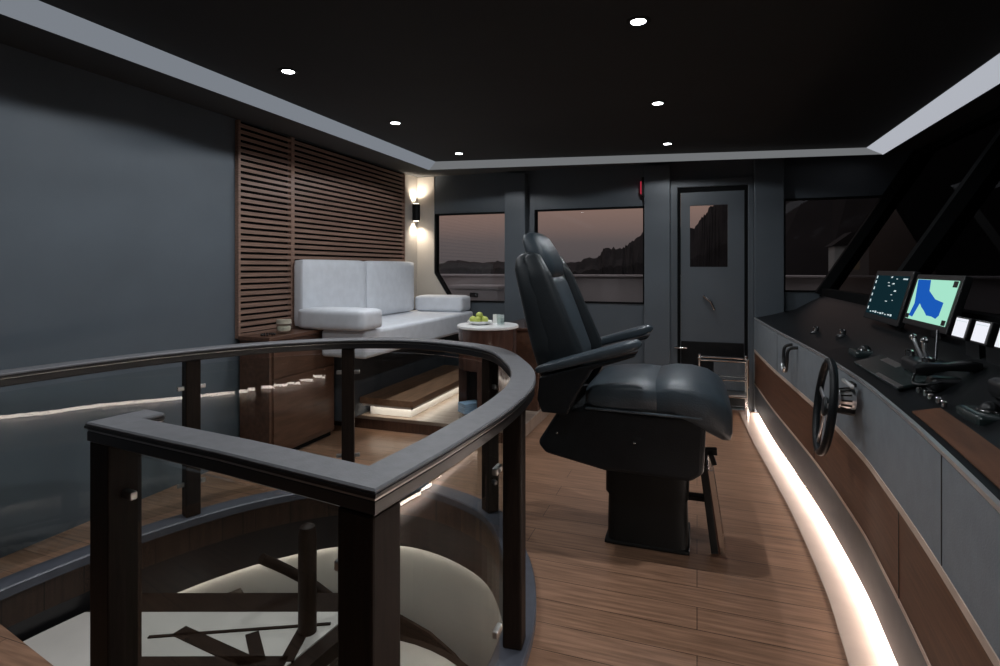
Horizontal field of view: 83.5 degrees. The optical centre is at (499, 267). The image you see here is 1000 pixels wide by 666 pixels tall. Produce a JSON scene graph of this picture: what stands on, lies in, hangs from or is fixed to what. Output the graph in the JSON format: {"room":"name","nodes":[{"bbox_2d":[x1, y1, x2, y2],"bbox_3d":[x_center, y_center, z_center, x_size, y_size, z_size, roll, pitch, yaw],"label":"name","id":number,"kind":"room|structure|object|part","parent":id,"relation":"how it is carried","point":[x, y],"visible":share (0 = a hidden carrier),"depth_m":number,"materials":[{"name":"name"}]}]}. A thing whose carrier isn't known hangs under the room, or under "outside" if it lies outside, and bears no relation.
{"room":"control cabin","nodes":[
{"label":"control cabin","id":0,"kind":"room"},
{"bbox_2d":[0,43,415,557],"bbox_3d":[-2.186,0.130,2.677,0.100,2.540,7.600,0,0,19],"label":"wall","id":1,"kind":"structure","parent":0,"point":[117,199],"depth_m":2.86,"materials":[{"name":"grey paint"}]},
{"bbox_2d":[235,120,292,338],"bbox_3d":[-1.661,-0.258,3.971,0.030,1.455,0.530,0,0,19],"label":"slatted panel","id":2,"kind":"object","parent":1,"relation":"attached to","point":[263,157],"visible":0.97,"depth_m":3.94,"materials":[{"name":"brown wood"}]},
{"bbox_2d":[293,137,404,327],"bbox_3d":[-1.288,-0.258,5.033,0.030,1.455,1.720,0,0,19],"label":"slatted panel","id":3,"kind":"object","parent":1,"relation":"attached to","point":[345,207],"visible":0.73,"depth_m":4.83,"materials":[{"name":"brown wood"}]},
{"bbox_2d":[405,174,416,308],"bbox_3d":[-0.960,-0.276,6.001,0.006,1.432,0.315,0,0,19],"label":"trim","id":4,"kind":"structure","parent":1,"relation":"attached to","point":[410,181],"depth_m":6.02,"materials":[{"name":"beige paint"}]},
{"bbox_2d":[412,203,419,220],"bbox_3d":[-0.905,-0.600,6.043,0.086,0.188,0.084,0,0,19],"label":"wall sconce","id":5,"kind":"object","parent":1,"relation":"attached to","point":[415,207],"visible":1,"depth_m":6.01,"materials":[{"name":"black metal"}]},
{"bbox_2d":[0,14,999,176],"bbox_3d":[0.076,-1.013,1.828,4.730,0.214,7.500,0,0,19],"label":"trim","id":6,"kind":"structure","parent":1,"relation":"attached to","point":[14,33],"depth_m":3.22,"materials":[{"name":"black paint"}]},
{"bbox_2d":[178,546,502,665],"bbox_3d":[-0.736,2.395,2.352,2.132,1.730,1.875,0,0,28],"label":"wall","id":7,"kind":"structure","parent":0,"point":[438,594],"depth_m":3.08,"materials":[{"name":"beige paint"}]},
{"bbox_2d":[0,494,502,640],"bbox_3d":[-0.708,1.431,2.338,1.981,0.298,1.703,0,0,30],"label":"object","id":8,"kind":"structure","parent":7,"relation":"attached to","point":[175,574],"depth_m":2.88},
{"bbox_2d":[0,410,897,665],"bbox_3d":[-0.236,1.338,1.965,4.150,0.124,7.550,0,0,19],"label":"floor","id":9,"kind":"structure","parent":0,"point":[765,602],"depth_m":2.39,"materials":[{"name":"brown wood"}]},
{"bbox_2d":[0,337,535,665],"bbox_3d":[-0.837,0.844,2.331,2.182,0.871,2.060,0,0,19],"label":"stair railing","id":10,"kind":"object","parent":9,"relation":"on","point":[367,565],"visible":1,"depth_m":1.49,"materials":[{"name":"black wood"}]},
{"bbox_3d":[-1.037,0.850,1.513,0.088,0.780,0.088,0,0,26],"label":"post","id":11,"kind":"part","parent":10,"relation":"part of","materials":[{"name":"brown wood"}]},
{"bbox_3d":[-1.553,0.850,2.818,0.064,0.780,0.070,0,0,43],"label":"post","id":12,"kind":"part","parent":10,"relation":"part of","materials":[{"name":"brown wood"}]},
{"bbox_3d":[-0.858,0.440,2.323,2.137,0.045,2.027,0,0,19],"label":"handrail","id":13,"kind":"part","parent":10,"relation":"part of","materials":[{"name":"black wood"}]},
{"bbox_3d":[-0.876,0.850,3.234,0.070,0.780,0.064,0,0,-10],"label":"post","id":14,"kind":"part","parent":10,"relation":"part of","materials":[{"name":"brown wood"}]},
{"bbox_3d":[-0.256,0.850,1.097,0.088,0.780,0.088,0,0,26],"label":"post","id":15,"kind":"part","parent":10,"relation":"part of","materials":[{"name":"brown wood"}]},
{"bbox_3d":[-0.051,0.850,2.869,0.064,0.780,0.070,0,0,-32],"label":"post","id":16,"kind":"part","parent":10,"relation":"part of","materials":[{"name":"brown wood"}]},
{"bbox_3d":[0.047,0.850,1.853,0.064,0.780,0.070,0,0,14],"label":"post","id":17,"kind":"part","parent":10,"relation":"part of","materials":[{"name":"brown wood"}]},
{"bbox_2d":[238,327,333,449],"bbox_3d":[-1.486,0.865,3.994,0.281,0.830,0.710,0,0,19],"label":"base cabinet","id":18,"kind":"object","parent":9,"relation":"on","point":[287,398],"visible":0.76,"depth_m":3.79,"materials":[{"name":"brown wood"}]},
{"bbox_2d":[238,327,322,341],"bbox_3d":[-1.495,0.465,3.998,0.263,0.030,0.710,0,0,19],"label":"countertop","id":19,"kind":"structure","parent":18,"relation":"on","point":[296,332],"depth_m":3.79,"materials":[{"name":"brown wood"}]},
{"bbox_2d":[260,333,275,335],"bbox_3d":[-1.550,0.443,3.732,0.088,0.015,0.105,0,0,19],"label":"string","id":20,"kind":"object","parent":19,"relation":"on","point":[262,334],"visible":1,"depth_m":3.72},
{"bbox_2d":[275,319,291,331],"bbox_3d":[-1.486,0.403,3.851,0.108,0.095,0.108,0,0,19],"label":"candle jar","id":21,"kind":"object","parent":19,"relation":"on","point":[279,321],"visible":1,"depth_m":3.82,"materials":[{"name":"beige glass"}]},
{"bbox_3d":[-1.377,0.637,3.962,0.016,0.185,0.640,0,0,19],"label":"drawer","id":22,"kind":"part","parent":18,"relation":"part of","materials":[{"name":"brown wood"}]},
{"bbox_3d":[-1.377,0.968,3.962,0.016,0.465,0.640,0,0,19],"label":"cupboard door","id":23,"kind":"part","parent":18,"relation":"part of","materials":[{"name":"brown wood"}]},
{"bbox_2d":[355,393,549,435],"bbox_3d":[-0.389,1.230,5.103,1.680,0.100,1.630,0,0,19],"label":"platform","id":24,"kind":"object","parent":9,"relation":"on","point":[445,412],"visible":0.08,"depth_m":4.48,"materials":[{"name":"brown wood"}]},
{"bbox_2d":[294,259,472,421],"bbox_3d":[-0.921,0.557,4.999,0.687,1.247,2.103,0,0,19],"label":"settee","id":25,"kind":"object","parent":24,"relation":"on","point":[339,298],"visible":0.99,"depth_m":4.71,"materials":[{"name":"grey fabric"}]},
{"bbox_2d":[294,259,365,325],"bbox_3d":[-1.369,0.189,4.592,0.111,0.510,0.858,0,0,19],"label":"cushion","id":26,"kind":"object","parent":25,"relation":"on","point":[317,283],"depth_m":4.45,"materials":[{"name":"grey fabric"}]},
{"bbox_3d":[-1.174,0.370,4.113,0.578,0.158,0.263,0,0,19],"label":"armrest","id":27,"kind":"part","parent":25,"relation":"part of","materials":[{"name":"grey fabric"}]},
{"bbox_2d":[364,261,413,314],"bbox_3d":[-1.076,0.189,5.425,0.111,0.510,0.884,0,0,19],"label":"cushion","id":28,"kind":"object","parent":25,"relation":"on","point":[389,284],"depth_m":5.35,"materials":[{"name":"grey fabric"}]},
{"bbox_2d":[322,310,472,358],"bbox_3d":[-0.921,0.550,5.036,0.651,0.200,2.030,0,0,19],"label":"seat cushion","id":29,"kind":"object","parent":25,"relation":"on","point":[427,324],"depth_m":4.77,"materials":[{"name":"grey fabric"}]},
{"bbox_3d":[-0.599,0.366,5.861,0.543,0.171,0.263,0,0,19],"label":"armrest","id":30,"kind":"part","parent":25,"relation":"part of","materials":[{"name":"grey fabric"}]},
{"bbox_2d":[360,365,458,416],"bbox_3d":[-0.631,1.103,5.114,0.475,0.155,1.570,0,0,19],"label":"wooden step","id":31,"kind":"structure","parent":24,"relation":"on","point":[409,397],"depth_m":4.67,"materials":[{"name":"brown wood"}]},
{"bbox_2d":[334,418,502,442],"bbox_3d":[-0.658,1.242,4.331,1.685,0.075,0.010,0,0,19],"label":"platform","id":32,"kind":"object","parent":24,"relation":"attached to","point":[422,429],"visible":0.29,"depth_m":4.38,"materials":[{"name":"brown wood"}]},
{"bbox_2d":[457,322,518,417],"bbox_3d":[-0.096,0.812,4.417,0.486,0.735,0.486,0,0,19],"label":"table","id":33,"kind":"object","parent":24,"relation":"on","point":[504,336],"visible":0.54,"depth_m":4.24,"materials":[{"name":"brown wood"}]},
{"bbox_2d":[458,400,476,413],"bbox_3d":[-0.235,1.071,4.323,0.150,0.074,0.110,0,0,-32],"label":"magazine stack","id":34,"kind":"object","parent":33,"relation":"on","point":[465,407],"visible":0.73,"depth_m":4.28,"materials":[{"name":"blue paper"}]},
{"bbox_2d":[467,320,491,324],"bbox_3d":[-0.159,0.430,4.418,0.200,0.030,0.200,0,0,19],"label":"serving dish","id":35,"kind":"object","parent":33,"relation":"on","point":[489,321],"visible":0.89,"depth_m":4.35,"materials":[{"name":"white ceramic"}]},
{"bbox_2d":[474,317,480,321],"bbox_3d":[-0.174,0.405,4.376,0.053,0.052,0.061,0,0,19],"label":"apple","id":36,"kind":"object","parent":35,"relation":"on","point":[477,319],"visible":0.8,"depth_m":4.36,"materials":[{"name":"green food"}]},
{"bbox_2d":[476,312,482,317],"bbox_3d":[-0.162,0.372,4.414,0.055,0.052,0.055,0,0,-7],"label":"lime","id":37,"kind":"object","parent":36,"relation":"on","point":[478,314],"visible":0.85,"depth_m":4.39,"materials":[{"name":"green food"}]},
{"bbox_2d":[482,316,487,321],"bbox_3d":[-0.117,0.405,4.387,0.055,0.052,0.057,0,0,19],"label":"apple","id":38,"kind":"object","parent":35,"relation":"on","point":[484,319],"visible":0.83,"depth_m":4.37,"materials":[{"name":"green food"}]},
{"bbox_2d":[493,314,503,323],"bbox_3d":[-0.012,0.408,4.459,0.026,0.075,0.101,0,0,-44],"label":"cup","id":39,"kind":"object","parent":33,"relation":"on","point":[496,320],"visible":0.96,"depth_m":4.45,"materials":[{"name":"white paint"}]},
{"bbox_2d":[510,318,540,410],"bbox_3d":[0.276,0.838,5.039,0.407,0.685,0.830,0,0,19],"label":"base cabinet","id":40,"kind":"object","parent":24,"relation":"on","point":[524,348],"visible":0.12,"depth_m":4.64,"materials":[{"name":"brown wood"}]},
{"bbox_2d":[510,318,527,330],"bbox_3d":[0.268,0.507,5.042,0.390,0.025,0.830,0,0,19],"label":"countertop","id":41,"kind":"structure","parent":40,"relation":"on","point":[521,322],"depth_m":4.91,"materials":[{"name":"white stone"}]},
{"bbox_2d":[514,232,732,555],"bbox_3d":[0.590,0.551,2.708,0.970,1.459,0.750,0,0,19],"label":"chair","id":42,"kind":"object","parent":9,"relation":"on","point":[645,425],"visible":1,"depth_m":2.50,"materials":[{"name":"black leather"}]},
{"bbox_3d":[0.285,0.247,2.815,0.325,0.650,0.570,0,0,19],"label":"backrest","id":43,"kind":"part","parent":42,"relation":"part of","materials":[{"name":"grey leather"}]},
{"bbox_2d":[552,276,590,363],"bbox_3d":[0.338,0.260,2.796,0.208,0.459,0.350,0,0,19],"label":"cushion","id":44,"kind":"object","parent":42,"relation":"on","point":[563,284],"depth_m":2.80,"materials":[{"name":"leather"}]},
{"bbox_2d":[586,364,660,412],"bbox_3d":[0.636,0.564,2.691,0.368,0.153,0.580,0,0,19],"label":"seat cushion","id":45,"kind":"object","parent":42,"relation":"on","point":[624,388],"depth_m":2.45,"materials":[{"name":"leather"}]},
{"bbox_3d":[0.716,1.270,2.695,0.378,0.020,0.320,0,0,19],"label":"plate","id":46,"kind":"part","parent":42,"relation":"part of","materials":[{"name":"black metal"}]},
{"bbox_3d":[0.923,1.073,2.590,0.157,0.378,0.222,0,0,19],"label":"footrest frame","id":47,"kind":"part","parent":42,"relation":"part of","materials":[{"name":"black metal"}]},
{"bbox_3d":[0.978,1.077,2.571,0.064,0.366,0.220,0,0,19],"label":"foot plate","id":48,"kind":"part","parent":42,"relation":"part of","materials":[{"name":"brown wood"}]},
{"bbox_2d":[698,353,748,419],"bbox_3d":[1.927,1.020,4.845,0.407,0.519,0.208,0,0,19],"label":"rack","id":49,"kind":"object","parent":9,"relation":"on","point":[735,376],"visible":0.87,"depth_m":4.88,"materials":[{"name":"metal"}]},
{"bbox_3d":[1.927,0.790,4.845,0.396,0.016,0.196,0,0,19],"label":"tier rail","id":50,"kind":"part","parent":49,"relation":"part of","materials":[{"name":"silver metal"}]},
{"bbox_3d":[2.013,0.950,4.909,0.260,0.240,0.006,0,0,19],"label":"panel","id":51,"kind":"part","parent":49,"relation":"part of","materials":[{"name":"stone"}]},
{"bbox_3d":[1.927,0.950,4.845,0.396,0.016,0.196,0,0,19],"label":"tier rail","id":52,"kind":"part","parent":49,"relation":"part of","materials":[{"name":"silver metal"}]},
{"bbox_2d":[727,391,745,396],"bbox_3d":[1.927,1.081,4.845,0.380,0.008,0.180,0,0,19],"label":"shelf","id":53,"kind":"object","parent":49,"relation":"attached to","point":[730,393],"depth_m":4.77,"materials":[{"name":"metal"}]},
{"bbox_3d":[1.927,1.090,4.845,0.396,0.016,0.196,0,0,19],"label":"tier rail","id":54,"kind":"part","parent":49,"relation":"part of","materials":[{"name":"silver metal"}]},
{"bbox_2d":[754,296,999,665],"bbox_3d":[1.457,0.752,2.143,0.727,1.055,5.829,0,0,19],"label":"console","id":55,"kind":"object","parent":9,"relation":"on","point":[908,487],"depth_m":1.80},
{"bbox_3d":[2.504,0.843,4.854,0.552,0.785,0.020,0,0,19],"label":"panel","id":56,"kind":"part","parent":55,"relation":"part of","materials":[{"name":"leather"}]},
{"bbox_3d":[1.760,0.548,3.388,0.082,0.175,0.164,0,0,19],"label":"grab handle","id":57,"kind":"part","parent":55,"relation":"part of","materials":[{"name":"black plastic"}]},
{"bbox_3d":[1.971,0.394,3.494,0.070,0.060,0.070,0,0,19],"label":"dash knob","id":58,"kind":"part","parent":55,"relation":"part of","materials":[{"name":"silver metal"}]},
{"bbox_2d":[812,358,854,455],"bbox_3d":[1.366,0.568,2.292,0.147,0.398,0.400,0,0,19],"label":"steering wheel","id":59,"kind":"object","parent":55,"relation":"attached to","point":[829,408],"visible":0.99,"depth_m":2.26,"materials":[{"name":"black plastic"}]},
{"bbox_3d":[1.895,0.368,3.097,0.070,0.060,0.070,0,0,19],"label":"dash knob","id":60,"kind":"part","parent":55,"relation":"part of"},
{"bbox_3d":[1.314,1.129,2.183,0.247,0.209,5.809,0,0,21],"label":"kick panel","id":61,"kind":"part","parent":55,"relation":"part of","materials":[{"name":"wood"}]},
{"bbox_3d":[1.370,0.518,2.221,0.060,0.084,0.084,0,0,19],"label":"control knob","id":62,"kind":"part","parent":55,"relation":"part of","materials":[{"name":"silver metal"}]},
{"bbox_2d":[848,345,872,357],"bbox_3d":[1.715,0.390,2.630,0.110,0.060,0.150,0,0,19],"label":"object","id":63,"kind":"object","parent":55,"relation":"on","point":[864,351],"visible":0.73,"depth_m":2.60,"materials":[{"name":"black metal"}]},
{"bbox_3d":[1.300,0.441,2.189,0.225,0.011,5.805,0,0,21],"label":"edge trim","id":64,"kind":"part","parent":55,"relation":"part of","materials":[{"name":"silver metal"}]},
{"bbox_3d":[1.517,0.401,2.186,0.107,0.046,0.570,0,0,19],"label":"control panel","id":65,"kind":"part","parent":55,"relation":"part of","materials":[{"name":"black plastic"}]},
{"bbox_2d":[863,271,920,327],"bbox_3d":[1.963,0.155,2.824,0.093,0.279,0.561,0,0,19],"label":"monitor","id":66,"kind":"object","parent":55,"relation":"on","point":[891,291],"visible":0.98,"depth_m":2.75,"materials":[{"name":"black plastic"}]},
{"bbox_2d":[901,330,946,375],"bbox_3d":[1.555,0.303,2.039,0.120,0.160,0.189,0,0,19],"label":"lever","id":67,"kind":"object","parent":55,"relation":"on","point":[909,359],"visible":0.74,"depth_m":2.03,"materials":[{"name":"black metal"}]},
{"bbox_3d":[1.549,0.258,2.100,0.025,0.025,0.025,0,0,19],"label":"knob","id":68,"kind":"part","parent":67,"relation":"part of","materials":[{"name":"silver metal"}]},
{"bbox_3d":[1.554,0.303,2.079,0.021,0.086,0.046,0,0,-34],"label":"lever","id":69,"kind":"part","parent":67,"relation":"part of","materials":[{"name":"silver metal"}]},
{"bbox_3d":[1.512,0.258,1.996,0.025,0.025,0.025,0,0,19],"label":"knob","id":70,"kind":"part","parent":67,"relation":"part of","materials":[{"name":"silver metal"}]},
{"bbox_3d":[1.529,0.303,2.010,0.046,0.086,0.022,0,0,-17],"label":"lever","id":71,"kind":"part","parent":67,"relation":"part of","materials":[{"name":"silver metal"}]},
{"bbox_2d":[902,274,973,338],"bbox_3d":[1.777,0.161,2.290,0.086,0.264,0.473,0,0,19],"label":"monitor","id":72,"kind":"object","parent":55,"relation":"on","point":[935,303],"visible":0.95,"depth_m":2.22,"materials":[{"name":"black plastic"}]},
{"bbox_2d":[911,360,982,392],"bbox_3d":[1.440,0.350,1.810,0.194,0.108,0.100,0,0,19],"label":"handset","id":73,"kind":"object","parent":55,"relation":"on","point":[935,383],"visible":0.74,"depth_m":1.80,"materials":[{"name":"black plastic"}]},
{"bbox_3d":[1.372,0.361,1.808,0.044,0.039,0.082,0,0,-28],"label":"cord","id":74,"kind":"part","parent":73,"relation":"part of","materials":[{"name":"black plastic"}]},
{"bbox_2d":[951,316,985,358],"bbox_3d":[1.599,0.239,1.913,0.065,0.142,0.110,0,0,19],"label":"display","id":75,"kind":"object","parent":55,"relation":"on","point":[963,328],"visible":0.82,"depth_m":1.89,"materials":[{"name":"black plastic"}]},
{"bbox_2d":[956,401,999,425],"bbox_3d":[1.320,0.390,1.507,0.110,0.060,0.150,0,0,19],"label":"trackball controller","id":76,"kind":"object","parent":55,"relation":"on","point":[984,414],"visible":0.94,"depth_m":1.49,"materials":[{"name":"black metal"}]},
{"bbox_2d":[970,320,999,365],"bbox_3d":[1.551,0.239,1.776,0.065,0.142,0.110,0,0,19],"label":"display","id":77,"kind":"object","parent":55,"relation":"on","point":[985,333],"visible":0.91,"depth_m":1.76,"materials":[{"name":"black plastic"}]},
{"bbox_2d":[987,377,999,398],"bbox_3d":[1.410,0.298,1.476,0.140,0.125,0.200,0,0,19],"label":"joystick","id":78,"kind":"object","parent":55,"relation":"on","point":[993,384],"visible":1,"depth_m":1.54,"materials":[{"name":"black plastic"}]},
{"bbox_2d":[993,329,999,349],"bbox_3d":[1.500,0.239,1.630,0.065,0.142,0.110,0,0,19],"label":"display","id":79,"kind":"object","parent":55,"relation":"on","point":[997,342],"visible":1,"depth_m":1.67,"materials":[{"name":"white plastic"}]},
{"bbox_2d":[39,0,999,161],"bbox_3d":[0.140,-1.010,1.753,3.900,0.060,7.500,0,0,19],"label":"ceiling","id":80,"kind":"structure","parent":0,"point":[478,79],"depth_m":2.65,"materials":[{"name":"black paint"}]},
{"bbox_2d":[0,0,434,169],"bbox_3d":[-1.730,-0.941,2.019,0.074,0.075,6.660,0,0,19],"label":"trim","id":81,"kind":"structure","parent":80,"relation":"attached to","point":[39,14],"depth_m":2.62,"materials":[{"name":"grey paint"}]},
{"bbox_2d":[278,68,297,74],"bbox_3d":[-1.055,-0.978,2.788,0.096,0.004,0.096,0,0,19],"label":"recessed light","id":82,"kind":"object","parent":80,"relation":"in","point":[288,71],"visible":1,"depth_m":2.78,"materials":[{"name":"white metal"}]},
{"bbox_2d":[282,70,294,73],"bbox_3d":[-1.055,-0.978,2.788,0.060,0.002,0.060,0,0,19],"label":"diffuser","id":83,"kind":"object","parent":82,"relation":"attached to","point":[283,71],"depth_m":2.79,"materials":[{"name":"white plastic"}]},
{"bbox_2d":[388,121,402,124],"bbox_3d":[-0.706,-0.978,3.778,0.096,0.004,0.096,0,0,19],"label":"recessed light","id":84,"kind":"object","parent":80,"relation":"in","point":[389,122],"visible":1,"depth_m":3.76,"materials":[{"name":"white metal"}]},
{"bbox_2d":[626,16,650,26],"bbox_3d":[0.549,-0.978,2.224,0.096,0.004,0.096,0,0,19],"label":"recessed light","id":85,"kind":"object","parent":80,"relation":"in","point":[637,21],"visible":1,"depth_m":2.22,"materials":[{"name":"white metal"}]},
{"bbox_2d":[631,19,645,24],"bbox_3d":[0.549,-0.978,2.224,0.060,0.002,0.060,0,0,19],"label":"diffuser","id":86,"kind":"object","parent":85,"relation":"attached to","point":[633,21],"depth_m":2.22,"materials":[{"name":"white plastic"}]},
{"bbox_2d":[430,148,879,169],"bbox_3d":[1.220,-0.942,4.842,3.809,0.073,0.014,0,0,10],"label":"trim","id":87,"kind":"structure","parent":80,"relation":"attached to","point":[438,165],"depth_m":4.84,"materials":[{"name":"grey paint"}]},
{"bbox_2d":[649,101,665,105],"bbox_3d":[0.937,-0.978,3.328,0.096,0.004,0.096,0,0,19],"label":"recessed light","id":88,"kind":"object","parent":80,"relation":"in","point":[654,103],"visible":1,"depth_m":3.32,"materials":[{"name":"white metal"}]},
{"bbox_2d":[661,142,673,144],"bbox_3d":[1.319,-0.978,4.412,0.096,0.004,0.096,0,0,19],"label":"recessed light","id":89,"kind":"object","parent":80,"relation":"in","point":[665,143],"visible":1,"depth_m":4.39,"materials":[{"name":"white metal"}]},
{"bbox_2d":[867,53,999,154],"bbox_3d":[1.829,-0.947,1.105,0.121,0.061,7.300,0,0,19],"label":"light","id":90,"kind":"object","parent":80,"relation":"attached to","point":[986,77],"visible":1,"depth_m":3.24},
{"bbox_2d":[417,150,912,385],"bbox_3d":[1.313,0.125,5.421,4.780,2.310,0.100,0,0,19],"label":"wall","id":91,"kind":"structure","parent":0,"point":[848,175],"depth_m":5.43,"materials":[{"name":"grey paint"}]},
{"bbox_2d":[417,177,446,295],"bbox_3d":[-0.687,-0.276,6.069,0.464,1.432,0.006,0,0,19],"label":"trim","id":92,"kind":"structure","parent":91,"relation":"attached to","point":[427,281],"depth_m":6.11,"materials":[{"name":"beige paint"}]},
{"bbox_2d":[435,212,504,302],"bbox_3d":[-0.307,-0.113,5.968,0.820,0.945,0.080,0,0,19],"label":"window","id":93,"kind":"structure","parent":91,"relation":"in","point":[437,272],"depth_m":6.06,"materials":[{"name":"black metal"}]},
{"bbox_2d":[505,173,527,321],"bbox_3d":[0.165,0.160,5.726,0.220,2.240,0.092,0,0,19],"label":"trim","id":94,"kind":"structure","parent":91,"relation":"attached to","point":[516,185],"depth_m":5.69,"materials":[{"name":"grey paint"}]},
{"bbox_2d":[534,206,643,303],"bbox_3d":[0.877,-0.123,5.552,1.090,0.937,0.080,0,0,19],"label":"window","id":95,"kind":"structure","parent":91,"relation":"in","point":[626,207],"depth_m":5.47,"materials":[{"name":"black metal"}]},
{"bbox_2d":[640,177,643,196],"bbox_3d":[1.351,-0.767,5.310,0.040,0.175,0.085,0,0,19],"label":"light","id":96,"kind":"object","parent":91,"relation":"attached to","point":[642,181],"visible":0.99,"depth_m":5.27,"materials":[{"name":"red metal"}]},
{"bbox_2d":[644,164,669,365],"bbox_3d":[1.479,0.160,5.263,0.233,2.240,0.092,0,0,19],"label":"trim","id":97,"kind":"structure","parent":91,"relation":"attached to","point":[656,177],"depth_m":5.22,"materials":[{"name":"grey paint"}]},
{"bbox_2d":[670,176,753,410],"bbox_3d":[1.935,0.230,5.133,0.713,2.100,0.122,0,0,19],"label":"door","id":98,"kind":"structure","parent":91,"relation":"in","point":[712,308],"depth_m":5.13,"materials":[{"name":"grey paint"}]},
{"bbox_2d":[674,346,686,348],"bbox_3d":[1.679,0.739,5.204,0.115,0.022,0.072,0,0,19],"label":"door handle","id":99,"kind":"object","parent":98,"relation":"attached to","point":[678,347],"visible":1,"depth_m":5.18,"materials":[{"name":"silver metal"}]},
{"bbox_3d":[1.910,0.313,5.117,0.114,0.144,0.075,0,0,19],"label":"handle","id":100,"kind":"part","parent":98,"relation":"part of","materials":[{"name":"silver metal"}]},
{"bbox_3d":[1.947,0.965,5.142,0.540,0.570,0.006,0,0,19],"label":"panel","id":101,"kind":"part","parent":98,"relation":"part of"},
{"bbox_2d":[753,158,783,412],"bbox_3d":[2.373,0.160,4.949,0.237,2.240,0.092,0,0,19],"label":"trim","id":102,"kind":"structure","parent":91,"relation":"attached to","point":[768,174],"depth_m":4.91,"materials":[{"name":"grey paint"}]},
{"bbox_3d":[2.094,1.230,5.952,18.000,0.100,1.380,0,0,19],"label":"deck","id":103,"kind":"object","parent":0,"visible":0},
{"bbox_2d":[449,284,504,300],"bbox_3d":[-0.240,0.695,7.002,0.660,0.970,0.510,0,0,19],"label":"locker","id":104,"kind":"object","parent":103,"relation":"on","point":[486,292],"visible":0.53,"depth_m":6.77,"materials":[{"name":"paint"}]},
{"bbox_3d":[-0.240,0.235,7.002,0.660,0.050,0.510,0,0,19],"label":"lid","id":105,"kind":"part","parent":104,"relation":"part of","materials":[{"name":"paint"}]},
{"bbox_2d":[441,274,825,301],"bbox_3d":[2.273,0.630,6.462,18.000,1.100,0.220,0,0,19],"label":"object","id":106,"kind":"structure","parent":103,"relation":"on","point":[593,287],"depth_m":6.74,"materials":[{"name":"paint"}]},
{"bbox_3d":[-0.624,3.310,2.446,4.000,0.100,3.800,0,0,19],"label":"floor","id":107,"kind":"structure","parent":0,"visible":0},
{"bbox_2d":[23,522,467,665],"bbox_3d":[-0.838,2.145,2.335,1.897,2.230,1.773,0,0,19],"label":"spiral staircase","id":108,"kind":"structure","parent":107,"relation":"on","point":[236,627],"depth_m":2.25,"materials":[{"name":"brown wood"}]},
{"bbox_3d":[-0.729,1.788,2.286,0.504,1.079,0.643,0,0,-20],"label":"guard rail","id":109,"kind":"part","parent":108,"relation":"part of","materials":[{"name":"brown wood"}]},
{"bbox_3d":[-0.776,2.145,2.255,0.072,2.230,0.072,0,0,19],"label":"newel post","id":110,"kind":"part","parent":108,"relation":"part of","materials":[{"name":"brown wood"}]},
{"label":"outside","id":111,"kind":"structure","parent":0,"visible":0},
{"bbox_2d":[439,260,573,273],"bbox_3d":[-35.867,0.771,274.546,175.855,9.017,171.038,0,0,19],"label":"hill","id":112,"kind":"structure","parent":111,"point":[458,266],"depth_m":228.29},
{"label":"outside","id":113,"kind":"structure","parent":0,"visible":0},
{"bbox_2d":[566,205,727,274],"bbox_3d":[47.261,-9.080,113.869,93.220,28.720,65.801,0,0,19],"label":"hill","id":114,"kind":"structure","parent":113,"point":[709,237],"depth_m":102.47,"materials":[{"name":"brown stone"}]},
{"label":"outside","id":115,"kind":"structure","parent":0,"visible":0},
{"bbox_2d":[784,195,881,291],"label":"window","id":116,"kind":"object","parent":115,"point":[811,225],"visible":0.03,"depth_m":36.99,"materials":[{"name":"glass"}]},
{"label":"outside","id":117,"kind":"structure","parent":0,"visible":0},
{"bbox_3d":[21.885,3.180,28.022,20.000,4.200,7.000,0,0,19],"label":"shore","id":118,"kind":"object","parent":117,"visible":0},
{"bbox_2d":[825,232,854,271],"bbox_3d":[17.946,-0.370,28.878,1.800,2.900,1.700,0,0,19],"label":"house","id":119,"kind":"structure","parent":118,"relation":"on","point":[835,248],"depth_m":28.46,"materials":[{"name":"grey"}]},
{"bbox_3d":[1.595,0.750,1.294,0.090,1.060,7.500,0,0,19],"label":"wall","id":120,"kind":"structure","parent":0,"visible":0},
{"bbox_2d":[815,106,999,323],"bbox_3d":[1.907,-0.390,1.184,0.880,1.328,7.500,0,0,19],"label":"window frame","id":121,"kind":"structure","parent":120,"relation":"attached to","point":[990,156],"depth_m":3.14,"materials":[{"name":"black metal"}]},
{"bbox_2d":[830,115,999,294],"bbox_3d":[2.854,-0.380,3.877,0.707,1.140,1.610,0,0,19],"label":"window","id":122,"kind":"structure","parent":120,"relation":"in","point":[940,170],"depth_m":3.88,"materials":[{"name":"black glass"}]},
{"bbox_2d":[918,159,999,314],"bbox_3d":[2.289,-0.380,2.269,0.707,1.140,1.600,0,0,19],"label":"window","id":123,"kind":"structure","parent":120,"relation":"in","point":[970,247],"depth_m":2.68,"materials":[{"name":"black glass"}]}
]}

